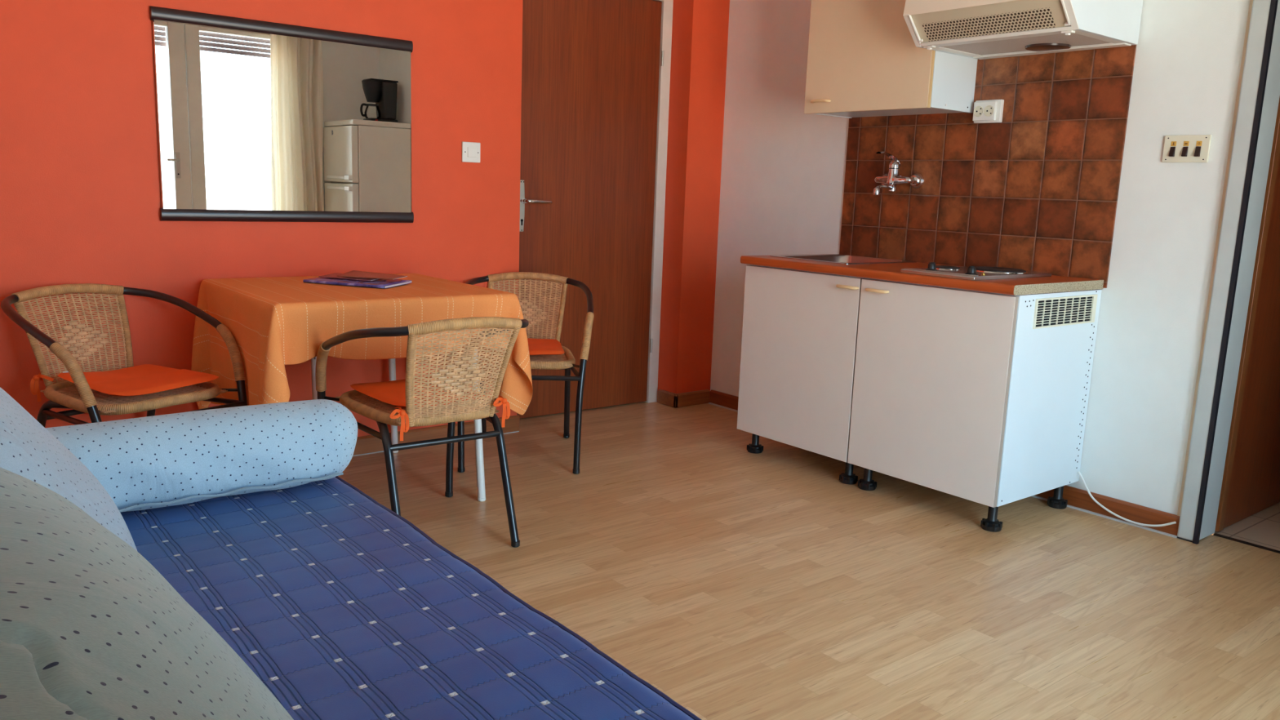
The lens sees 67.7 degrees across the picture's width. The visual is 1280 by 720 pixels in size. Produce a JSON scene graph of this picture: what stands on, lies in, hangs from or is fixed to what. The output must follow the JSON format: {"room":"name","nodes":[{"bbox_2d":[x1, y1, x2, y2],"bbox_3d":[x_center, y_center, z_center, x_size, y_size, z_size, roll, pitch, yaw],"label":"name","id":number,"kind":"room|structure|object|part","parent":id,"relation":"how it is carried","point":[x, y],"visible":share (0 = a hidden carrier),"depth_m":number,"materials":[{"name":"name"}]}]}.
{"room":"studio apartment","nodes":[
{"label":"studio apartment","id":0,"kind":"room"},
{"bbox_2d":[0,0,522,436],"bbox_3d":[-1.212,-0.870,3.831,3.315,2.460,0.460,-6,13,-38],"label":"wall","id":1,"kind":"structure","parent":0,"point":[81,195],"depth_m":3.31,"materials":[{"name":"orange paint"}]},
{"bbox_2d":[149,5,413,222],"bbox_3d":[-1.259,-0.856,3.480,0.922,0.700,0.024,-6,13,-38],"label":"wall mirror","id":2,"kind":"object","parent":1,"relation":"attached to","point":[259,121],"visible":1,"depth_m":3.44,"materials":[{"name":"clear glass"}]},
{"bbox_3d":[-1.247,-1.178,3.422,0.922,0.044,0.024,-6,13,-38],"label":"rail","id":3,"kind":"part","parent":2,"relation":"part of","materials":[{"name":"metal"}]},
{"bbox_3d":[-1.271,-0.533,3.537,0.922,0.044,0.024,-6,13,-38],"label":"rail","id":4,"kind":"part","parent":2,"relation":"part of","materials":[{"name":"metal"}]},
{"bbox_2d":[352,415,519,456],"bbox_3d":[-1.475,0.380,3.567,2.375,0.070,0.016,-6,13,-38],"label":"baseboard","id":5,"kind":"structure","parent":1,"relation":"attached to","point":[370,443],"depth_m":4.01,"materials":[{"name":"brown wood"}]},
{"bbox_2d":[462,141,480,163],"bbox_3d":[-0.696,-0.857,3.942,0.084,0.082,0.014,-6,13,-38],"label":"light switch","id":6,"kind":"object","parent":1,"relation":"attached to","point":[470,150],"visible":1,"depth_m":3.94,"materials":[{"name":"white plastic"}]},
{"bbox_2d":[516,0,673,418],"bbox_3d":[-0.244,-0.752,4.539,0.943,2.050,0.112,-6,13,-38],"label":"door","id":7,"kind":"structure","parent":1,"relation":"in","point":[596,73],"depth_m":4.58,"materials":[{"name":"brown wood"}]},
{"bbox_3d":[-0.536,-0.697,4.319,0.031,0.230,0.008,-6,13,-38],"label":"lock plate","id":8,"kind":"part","parent":7,"relation":"part of","materials":[{"name":"metal"}]},
{"bbox_3d":[-0.469,-0.719,4.327,0.141,0.024,0.055,-6,13,-38],"label":"handle","id":9,"kind":"part","parent":7,"relation":"part of","materials":[{"name":"silver metal"}]},
{"bbox_3d":[-0.260,-0.756,4.559,0.943,2.050,0.061,-6,13,-38],"label":"frame","id":10,"kind":"part","parent":7,"relation":"part of","materials":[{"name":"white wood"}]},
{"bbox_2d":[657,0,729,396],"bbox_3d":[0.232,-1.019,4.970,0.375,2.460,0.460,-6,13,-38],"label":"wall","id":11,"kind":"structure","parent":0,"point":[700,28],"depth_m":4.77,"materials":[{"name":"orange paint"}]},
{"bbox_2d":[657,389,710,408],"bbox_3d":[0.228,0.189,4.993,0.235,0.070,0.146,-6,13,-38],"label":"baseboard","id":12,"kind":"structure","parent":11,"relation":"attached to","point":[700,397],"depth_m":4.93,"materials":[{"name":"brown wood"}]},
{"bbox_2d":[337,401,1279,719],"bbox_3d":[0.943,0.659,2.884,5.470,0.060,4.680,-6,13,-38],"label":"floor","id":13,"kind":"structure","parent":0,"point":[736,583],"depth_m":2.78,"materials":[{"name":"laminate"}]},
{"bbox_2d":[0,283,247,427],"bbox_3d":[-1.619,0.145,3.003,0.610,0.723,0.554,8,12,30],"label":"rattan armchair","id":14,"kind":"object","parent":13,"relation":"on","point":[78,396],"visible":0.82,"depth_m":3.02,"materials":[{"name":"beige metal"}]},
{"bbox_3d":[-1.799,-0.111,2.790,0.414,0.119,0.069,12,14,43],"label":"armrest","id":15,"kind":"part","parent":14,"relation":"part of","materials":[{"name":"black metal"}]},
{"bbox_3d":[-1.880,-0.046,2.959,0.123,0.293,0.026,4,10,10],"label":"rail","id":16,"kind":"part","parent":14,"relation":"part of","materials":[{"name":"beige wicker"}]},
{"bbox_3d":[-1.825,0.307,2.949,0.258,0.400,0.039,6,11,23],"label":"leg","id":17,"kind":"part","parent":14,"relation":"part of","materials":[{"name":"black metal"}]},
{"bbox_3d":[-1.843,-0.221,3.083,0.056,0.047,0.350,8,12,30],"label":"rail","id":18,"kind":"part","parent":14,"relation":"part of","materials":[{"name":"beige wicker"}]},
{"bbox_3d":[-1.812,-0.072,3.087,0.117,0.300,0.323,8,12,30],"label":"backrest","id":19,"kind":"part","parent":14,"relation":"part of","materials":[{"name":"beige wicker"}]},
{"bbox_3d":[-1.513,0.338,2.696,0.073,0.429,0.026,4,10,9],"label":"leg","id":20,"kind":"part","parent":14,"relation":"part of","materials":[{"name":"black metal"}]},
{"bbox_2d":[30,364,218,401],"bbox_3d":[-1.602,0.088,2.995,0.449,0.098,0.362,8,12,30],"label":"seat cushion","id":21,"kind":"object","parent":14,"relation":"on","point":[145,379],"visible":0.97,"depth_m":2.95,"materials":[{"name":"orange fabric"}]},
{"bbox_3d":[-1.728,-0.084,3.208,0.026,0.293,0.123,-6,13,-38],"label":"rail","id":22,"kind":"part","parent":14,"relation":"part of","materials":[{"name":"beige wicker"}]},
{"bbox_3d":[-1.645,0.262,3.242,0.258,0.400,0.039,10,13,38],"label":"leg","id":23,"kind":"part","parent":14,"relation":"part of","materials":[{"name":"black metal"}]},
{"bbox_3d":[-1.551,-0.174,3.195,0.414,0.119,0.069,5,11,18],"label":"armrest","id":24,"kind":"part","parent":14,"relation":"part of","materials":[{"name":"black metal"}]},
{"bbox_3d":[-1.275,0.278,3.084,0.026,0.429,0.073,-5,13,-37],"label":"leg","id":25,"kind":"part","parent":14,"relation":"part of","materials":[{"name":"black metal"}]},
{"bbox_2d":[311,349,485,502],"bbox_3d":[-0.993,0.103,3.370,0.792,0.722,0.756,-6,13,-38],"label":"dining table","id":26,"kind":"object","parent":13,"relation":"on","point":[392,362],"visible":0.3,"depth_m":3.34,"materials":[{"name":"white metal"}]},
{"bbox_3d":[-1.042,0.159,3.081,0.027,0.691,0.027,-6,13,-38],"label":"leg","id":27,"kind":"part","parent":26,"relation":"part of","materials":[{"name":"white paint"}]},
{"bbox_2d":[191,273,533,414],"bbox_3d":[-0.979,-0.010,3.334,0.914,0.495,0.859,-6,13,-38],"label":"tablecloth","id":28,"kind":"object","parent":26,"relation":"on","point":[274,322],"visible":0.69,"depth_m":3.04,"materials":[{"name":"orange fabric"}]},
{"bbox_2d":[302,276,412,288],"bbox_3d":[-0.996,-0.278,3.374,0.346,0.013,0.198,6,11,19],"label":"magazine","id":29,"kind":"object","parent":28,"relation":"on","point":[379,283],"visible":0.81,"depth_m":3.32,"materials":[{"name":"blue paper"}]},
{"bbox_2d":[319,273,377,280],"bbox_3d":[-1.028,-0.297,3.418,0.224,0.007,0.104,6,11,19],"label":"brochure","id":30,"kind":"object","parent":29,"relation":"on","point":[332,275],"visible":0.59,"depth_m":3.38,"materials":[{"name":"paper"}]},
{"bbox_2d":[337,270,407,279],"bbox_3d":[-0.953,-0.303,3.403,0.224,0.013,0.117,5,10,14],"label":"brochure","id":31,"kind":"object","parent":30,"relation":"on","point":[354,273],"visible":1,"depth_m":3.40,"materials":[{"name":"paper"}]},
{"bbox_3d":[-0.986,0.033,3.803,0.027,0.693,0.087,2,10,-1],"label":"leg","id":32,"kind":"part","parent":26,"relation":"part of","materials":[{"name":"white paint"}]},
{"bbox_3d":[-0.575,0.128,3.354,0.027,0.697,0.193,-2,11,-24],"label":"leg","id":33,"kind":"part","parent":26,"relation":"part of","materials":[{"name":"white paint"}]},
{"bbox_2d":[120,475,701,719],"bbox_3d":[-0.330,0.697,1.033,0.967,0.422,2.673,-6,13,-38],"label":"bed","id":34,"kind":"object","parent":13,"relation":"on","point":[343,607],"visible":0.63,"depth_m":1.50,"materials":[{"name":"blue fabric"}]},
{"bbox_2d":[0,386,137,551],"bbox_3d":[-0.953,0.185,1.397,0.360,0.399,0.668,-6,13,-38],"label":"cushion","id":35,"kind":"object","parent":34,"relation":"on","point":[28,450],"visible":0.29,"depth_m":1.30,"materials":[{"name":"blue fabric"}]},
{"bbox_2d":[0,466,293,719],"bbox_3d":[-0.412,0.306,0.753,0.386,0.425,0.824,-6,13,-38],"label":"cushion","id":36,"kind":"object","parent":34,"relation":"on","point":[91,629],"visible":1,"depth_m":0.60,"materials":[{"name":"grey fabric"}]},
{"bbox_2d":[44,399,357,512],"bbox_3d":[-1.021,0.204,1.920,0.940,0.176,0.204,-6,13,-38],"label":"bolster","id":37,"kind":"object","parent":34,"relation":"on","point":[182,458],"visible":0.85,"depth_m":1.95,"materials":[{"name":"blue fabric"}]},
{"bbox_2d":[315,316,528,547],"bbox_3d":[-0.662,0.190,2.951,0.554,0.723,0.610,-6,13,-37],"label":"rattan armchair","id":38,"kind":"object","parent":13,"relation":"on","point":[368,406],"visible":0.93,"depth_m":2.75,"materials":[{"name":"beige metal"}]},
{"bbox_3d":[-1.012,0.294,3.047,0.026,0.429,0.073,-1,10,-15],"label":"leg","id":39,"kind":"part","parent":38,"relation":"part of","materials":[{"name":"black metal"}]},
{"bbox_3d":[-0.796,-0.058,2.697,0.414,0.119,0.069,10,13,39],"label":"armrest","id":40,"kind":"part","parent":38,"relation":"part of","materials":[{"name":"black metal"}]},
{"bbox_3d":[-0.729,0.379,2.774,0.039,0.400,0.258,-4,12,-29],"label":"leg","id":41,"kind":"part","parent":38,"relation":"part of","materials":[{"name":"black metal"}]},
{"bbox_3d":[-0.638,0.054,2.655,0.026,0.293,0.123,-1,11,-17],"label":"rail","id":42,"kind":"part","parent":38,"relation":"part of","materials":[{"name":"beige wicker"}]},
{"bbox_2d":[350,377,510,440],"bbox_3d":[-0.674,0.135,2.938,0.379,0.093,0.439,-6,13,-37],"label":"seat cushion","id":43,"kind":"object","parent":38,"relation":"on","point":[393,392],"visible":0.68,"depth_m":2.88,"materials":[{"name":"orange fabric"}]},
{"bbox_3d":[-0.645,0.259,3.321,0.073,0.429,0.026,8,12,30],"label":"leg","id":44,"kind":"part","parent":38,"relation":"part of","materials":[{"name":"black metal"}]},
{"bbox_3d":[-0.514,0.039,2.734,0.323,0.300,0.117,-6,13,-37],"label":"backrest","id":45,"kind":"part","parent":38,"relation":"part of","materials":[{"name":"beige wicker"}]},
{"bbox_3d":[-0.483,-0.098,2.675,0.350,0.047,0.056,-6,13,-37],"label":"rail","id":46,"kind":"part","parent":38,"relation":"part of","materials":[{"name":"beige wicker"}]},
{"bbox_3d":[-0.452,0.352,2.981,0.039,0.400,0.258,-8,14,-44],"label":"leg","id":47,"kind":"part","parent":38,"relation":"part of","materials":[{"name":"black metal"}]},
{"bbox_3d":[-0.414,-0.094,2.983,0.069,0.119,0.414,-2,11,-24],"label":"armrest","id":48,"kind":"part","parent":38,"relation":"part of","materials":[{"name":"beige wicker"}]},
{"bbox_3d":[-0.403,0.032,2.831,0.123,0.293,0.026,8,12,32],"label":"rail","id":49,"kind":"part","parent":38,"relation":"part of","materials":[{"name":"beige wicker"}]},
{"bbox_2d":[457,271,594,474],"bbox_3d":[-0.475,0.027,3.905,0.554,0.723,0.610,1,10,-5],"label":"rattan armchair","id":50,"kind":"object","parent":13,"relation":"on","point":[566,361],"visible":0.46,"depth_m":4.09,"materials":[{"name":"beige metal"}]},
{"bbox_3d":[-0.689,0.200,3.646,0.026,0.429,0.073,-3,11,-26],"label":"leg","id":51,"kind":"part","parent":50,"relation":"part of","materials":[{"name":"black metal"}]},
{"bbox_3d":[-0.709,-0.271,3.912,0.069,0.119,0.414,4,10,8],"label":"armrest","id":52,"kind":"part","parent":50,"relation":"part of","materials":[{"name":"black metal"}]},
{"bbox_3d":[-0.663,0.155,4.045,0.039,0.400,0.258,0,10,-12],"label":"leg","id":53,"kind":"part","parent":50,"relation":"part of","materials":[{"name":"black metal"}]},
{"bbox_3d":[-0.632,-0.199,4.080,0.026,0.293,0.123,-3,11,-25],"label":"rail","id":54,"kind":"part","parent":50,"relation":"part of","materials":[{"name":"beige wicker"}]},
{"bbox_3d":[-0.483,-0.355,4.117,0.350,0.047,0.056,1,10,-5],"label":"rail","id":55,"kind":"part","parent":50,"relation":"part of","materials":[{"name":"beige wicker"}]},
{"bbox_3d":[-0.486,-0.203,4.101,0.323,0.300,0.117,1,10,-5],"label":"backrest","id":56,"kind":"part","parent":50,"relation":"part of","materials":[{"name":"beige wicker"}]},
{"bbox_2d":[527,337,564,355],"bbox_3d":[-0.469,-0.054,3.854,0.330,0.028,0.370,1,10,-5],"label":"seat cushion","id":57,"kind":"object","parent":50,"relation":"on","point":[536,346],"visible":0.41,"depth_m":3.80,"materials":[{"name":"orange fabric"}]},
{"bbox_3d":[-0.338,-0.193,4.104,0.026,0.293,0.123,5,10,15],"label":"rail","id":58,"kind":"part","parent":50,"relation":"part of","materials":[{"name":"beige wicker"}]},
{"bbox_3d":[-0.318,0.163,4.073,0.039,0.400,0.258,3,10,3],"label":"leg","id":59,"kind":"part","parent":50,"relation":"part of","materials":[{"name":"black metal"}]},
{"bbox_3d":[-0.231,0.210,3.683,0.026,0.429,0.073,5,11,17],"label":"leg","id":60,"kind":"part","parent":50,"relation":"part of","materials":[{"name":"black metal"}]},
{"bbox_3d":[-0.232,-0.260,3.950,0.069,0.119,0.414,-1,11,-17],"label":"armrest","id":61,"kind":"part","parent":50,"relation":"part of","materials":[{"name":"black metal"}]},
{"bbox_2d":[736,264,865,484],"bbox_3d":[0.816,0.024,3.961,0.589,0.803,0.599,-6,13,-38],"label":"base cabinet","id":62,"kind":"object","parent":13,"relation":"on","point":[800,327],"visible":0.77,"depth_m":3.77,"materials":[{"name":"white laminate"}]},
{"bbox_3d":[0.497,0.329,4.098,0.060,0.068,0.060,-6,13,-38],"label":"leg","id":63,"kind":"part","parent":62,"relation":"part of","materials":[{"name":"black plastic"}]},
{"bbox_3d":[0.764,-0.271,3.536,0.030,0.013,0.096,-6,13,-38],"label":"handle","id":64,"kind":"part","parent":62,"relation":"part of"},
{"bbox_3d":[0.813,0.411,3.707,0.060,0.068,0.060,-6,13,-38],"label":"leg","id":65,"kind":"part","parent":62,"relation":"part of","materials":[{"name":"black plastic"}]},
{"bbox_2d":[847,277,1102,532],"bbox_3d":[1.196,0.122,3.493,0.589,0.803,0.621,-6,13,-38],"label":"base cabinet","id":66,"kind":"object","parent":13,"relation":"on","point":[982,397],"visible":0.99,"depth_m":3.27,"materials":[{"name":"white laminate"}]},
{"bbox_3d":[0.870,0.425,3.638,0.060,0.068,0.060,-6,13,-38],"label":"leg","id":67,"kind":"part","parent":66,"relation":"part of","materials":[{"name":"black plastic"}]},
{"bbox_3d":[0.848,-0.249,3.432,0.030,0.013,0.096,-6,13,-38],"label":"handle","id":68,"kind":"part","parent":66,"relation":"part of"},
{"bbox_2d":[740,253,1103,295],"bbox_3d":[1.022,-0.340,3.652,0.580,0.032,1.226,-6,13,-38],"label":"countertop","id":69,"kind":"structure","parent":66,"relation":"on","point":[891,271],"depth_m":3.33,"materials":[{"name":"brown wood"}]},
{"bbox_2d":[769,253,916,264],"bbox_3d":[0.836,-0.354,3.955,0.450,0.135,0.410,-6,13,-38],"label":"sink","id":70,"kind":"object","parent":69,"relation":"in","point":[842,259],"visible":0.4,"depth_m":4.08,"materials":[{"name":"metal"}]},
{"bbox_2d":[900,262,1051,280],"bbox_3d":[1.193,-0.323,3.378,0.490,0.043,0.290,-6,13,-38],"label":"cooktop","id":71,"kind":"object","parent":69,"relation":"in","point":[966,273],"visible":1,"depth_m":3.29,"materials":[{"name":"metal"}]},
{"bbox_3d":[1.008,-0.323,3.299,0.042,0.029,0.042,-6,13,-38],"label":"knob","id":72,"kind":"part","parent":71,"relation":"part of","materials":[{"name":"black plastic"}]},
{"bbox_3d":[1.093,-0.330,3.406,0.092,0.011,0.092,-6,13,-38],"label":"burner","id":73,"kind":"part","parent":71,"relation":"part of","materials":[{"name":"metal"}]},
{"bbox_3d":[1.104,-0.298,3.180,0.042,0.029,0.042,-6,13,-38],"label":"knob","id":74,"kind":"part","parent":71,"relation":"part of","materials":[{"name":"black plastic"}]},
{"bbox_3d":[1.270,-0.320,3.386,0.184,0.011,0.184,-6,13,-38],"label":"burner","id":75,"kind":"part","parent":71,"relation":"part of","materials":[{"name":"metal"}]},
{"bbox_3d":[0.995,0.094,3.328,0.018,0.698,0.611,-6,13,-38],"label":"door","id":76,"kind":"part","parent":66,"relation":"part of","materials":[{"name":"white laminate"}]},
{"bbox_3d":[1.196,0.509,3.235,0.060,0.068,0.060,-6,13,-38],"label":"leg","id":77,"kind":"part","parent":66,"relation":"part of","materials":[{"name":"black plastic"}]},
{"bbox_3d":[1.536,0.474,3.504,0.060,0.068,0.060,-6,13,-38],"label":"leg","id":78,"kind":"part","parent":66,"relation":"part of","materials":[{"name":"black plastic"}]},
{"bbox_2d":[1032,293,1097,328],"bbox_3d":[1.442,-0.166,3.231,0.402,0.098,0.006,-6,13,-38],"label":"vent grille","id":79,"kind":"object","parent":66,"relation":"attached to","point":[1050,311],"depth_m":3.22,"materials":[{"name":"beige plastic"}]},
{"bbox_2d":[1077,471,1176,526],"bbox_3d":[1.694,0.496,3.341,0.010,0.133,0.352,-6,13,-38],"label":"power cable","id":80,"kind":"object","parent":66,"relation":"hanging from","point":[1078,473],"visible":1,"depth_m":3.36,"materials":[{"name":"white plastic"}]},
{"bbox_2d":[1213,533,1279,553],"bbox_3d":[2.212,0.669,2.969,0.020,0.023,0.790,-6,13,-38],"label":"threshold","id":81,"kind":"object","parent":13,"relation":"on","point":[1215,534],"visible":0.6,"depth_m":3.19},
{"bbox_2d":[710,0,1249,515],"bbox_3d":[1.840,-0.639,3.171,0.140,2.460,4.420,-6,13,-38],"label":"wall","id":82,"kind":"structure","parent":0,"point":[783,171],"depth_m":3.31,"materials":[{"name":"white paint"}]},
{"bbox_2d":[804,0,977,118],"bbox_3d":[0.988,-1.321,3.776,0.322,0.673,0.610,-6,13,-38],"label":"upper cabinet","id":83,"kind":"object","parent":82,"relation":"attached to","point":[864,59],"visible":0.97,"depth_m":3.70,"materials":[{"name":"white laminate"}]},
{"bbox_3d":[0.733,-1.057,3.898,0.030,0.013,0.096,-6,13,-38],"label":"handle","id":84,"kind":"part","parent":83,"relation":"part of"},
{"bbox_2d":[708,389,1179,537],"bbox_3d":[1.097,0.377,4.120,0.016,0.070,2.334,-6,13,-38],"label":"baseboard","id":85,"kind":"structure","parent":82,"relation":"attached to","point":[1076,497],"depth_m":3.40,"materials":[{"name":"brown wood"}]},
{"bbox_2d":[839,44,1136,288],"bbox_3d":[1.282,-0.767,3.744,0.007,0.850,1.201,-6,13,-38],"label":"wall tiles","id":86,"kind":"structure","parent":82,"relation":"attached to","point":[1037,188],"depth_m":3.60,"materials":[{"name":"brown tile"}]},
{"bbox_2d":[873,151,924,195],"bbox_3d":[1.025,-0.765,3.921,0.175,0.177,0.213,-6,13,-38],"label":"mixer tap","id":87,"kind":"object","parent":86,"relation":"attached to","point":[889,180],"visible":1,"depth_m":3.91,"materials":[{"name":"silver metal"}]},
{"bbox_3d":[1.005,-0.702,3.919,0.130,0.052,0.032,-6,13,-38],"label":"spout","id":88,"kind":"part","parent":87,"relation":"part of","materials":[{"name":"silver metal"}]},
{"bbox_3d":[1.014,-0.819,3.902,0.130,0.066,0.043,-6,13,-38],"label":"lever","id":89,"kind":"part","parent":87,"relation":"part of","materials":[{"name":"silver metal"}]},
{"bbox_2d":[972,99,1004,123],"bbox_3d":[1.323,-0.946,3.635,0.032,0.085,0.112,-6,13,-38],"label":"double socket","id":90,"kind":"object","parent":86,"relation":"attached to","point":[990,111],"visible":1,"depth_m":3.62,"materials":[{"name":"white plastic"}]},
{"bbox_3d":[1.313,-0.947,3.636,0.012,0.071,0.094,-6,13,-38],"label":"plate","id":91,"kind":"part","parent":90,"relation":"part of","materials":[{"name":"white plastic"}]},
{"bbox_2d":[902,0,1142,59],"bbox_3d":[1.302,-1.312,3.245,0.488,0.482,0.600,-6,13,-38],"label":"hood","id":92,"kind":"object","parent":82,"relation":"attached to","point":[980,29],"visible":1,"depth_m":3.17,"materials":[{"name":"white metal"}]},
{"bbox_3d":[1.137,-1.345,3.103,0.055,0.378,0.599,-6,13,-38],"label":"panel","id":93,"kind":"part","parent":92,"relation":"part of","materials":[{"name":"metal"}]},
{"bbox_3d":[1.143,-1.120,3.155,0.098,0.101,0.599,-6,13,-38],"label":"plate frame","id":94,"kind":"part","parent":92,"relation":"part of","materials":[{"name":"white plastic"}]},
{"bbox_3d":[1.146,-1.123,3.157,0.092,0.097,0.556,-6,13,-38],"label":"perforated plate","id":95,"kind":"part","parent":92,"relation":"part of","materials":[{"name":"white metal"}]},
{"bbox_3d":[1.326,-1.090,3.310,0.380,0.009,0.567,-6,13,-38],"label":"filter frame","id":96,"kind":"part","parent":92,"relation":"part of","materials":[{"name":"white plastic"}]},
{"bbox_2d":[1161,134,1211,162],"bbox_3d":[1.779,-0.689,3.114,0.018,0.087,0.141,-6,13,-38],"label":"switch panel","id":97,"kind":"object","parent":82,"relation":"attached to","point":[1189,148],"visible":1,"depth_m":3.11,"materials":[{"name":"beige plastic"}]},
{"bbox_2d":[1177,0,1279,544],"bbox_3d":[2.182,-0.363,2.745,0.157,2.090,0.914,-6,13,-38],"label":"door frame","id":98,"kind":"structure","parent":82,"relation":"attached to","point":[1258,92],"depth_m":3.05,"materials":[{"name":"grey metal"}]},
{"bbox_2d":[1214,97,1279,531],"bbox_3d":[2.331,-0.427,3.379,0.830,1.994,0.048,-6,13,-38],"label":"door","id":99,"kind":"structure","parent":82,"relation":"in","point":[1251,482],"depth_m":3.28,"materials":[{"name":"brown wood"}]}
]}

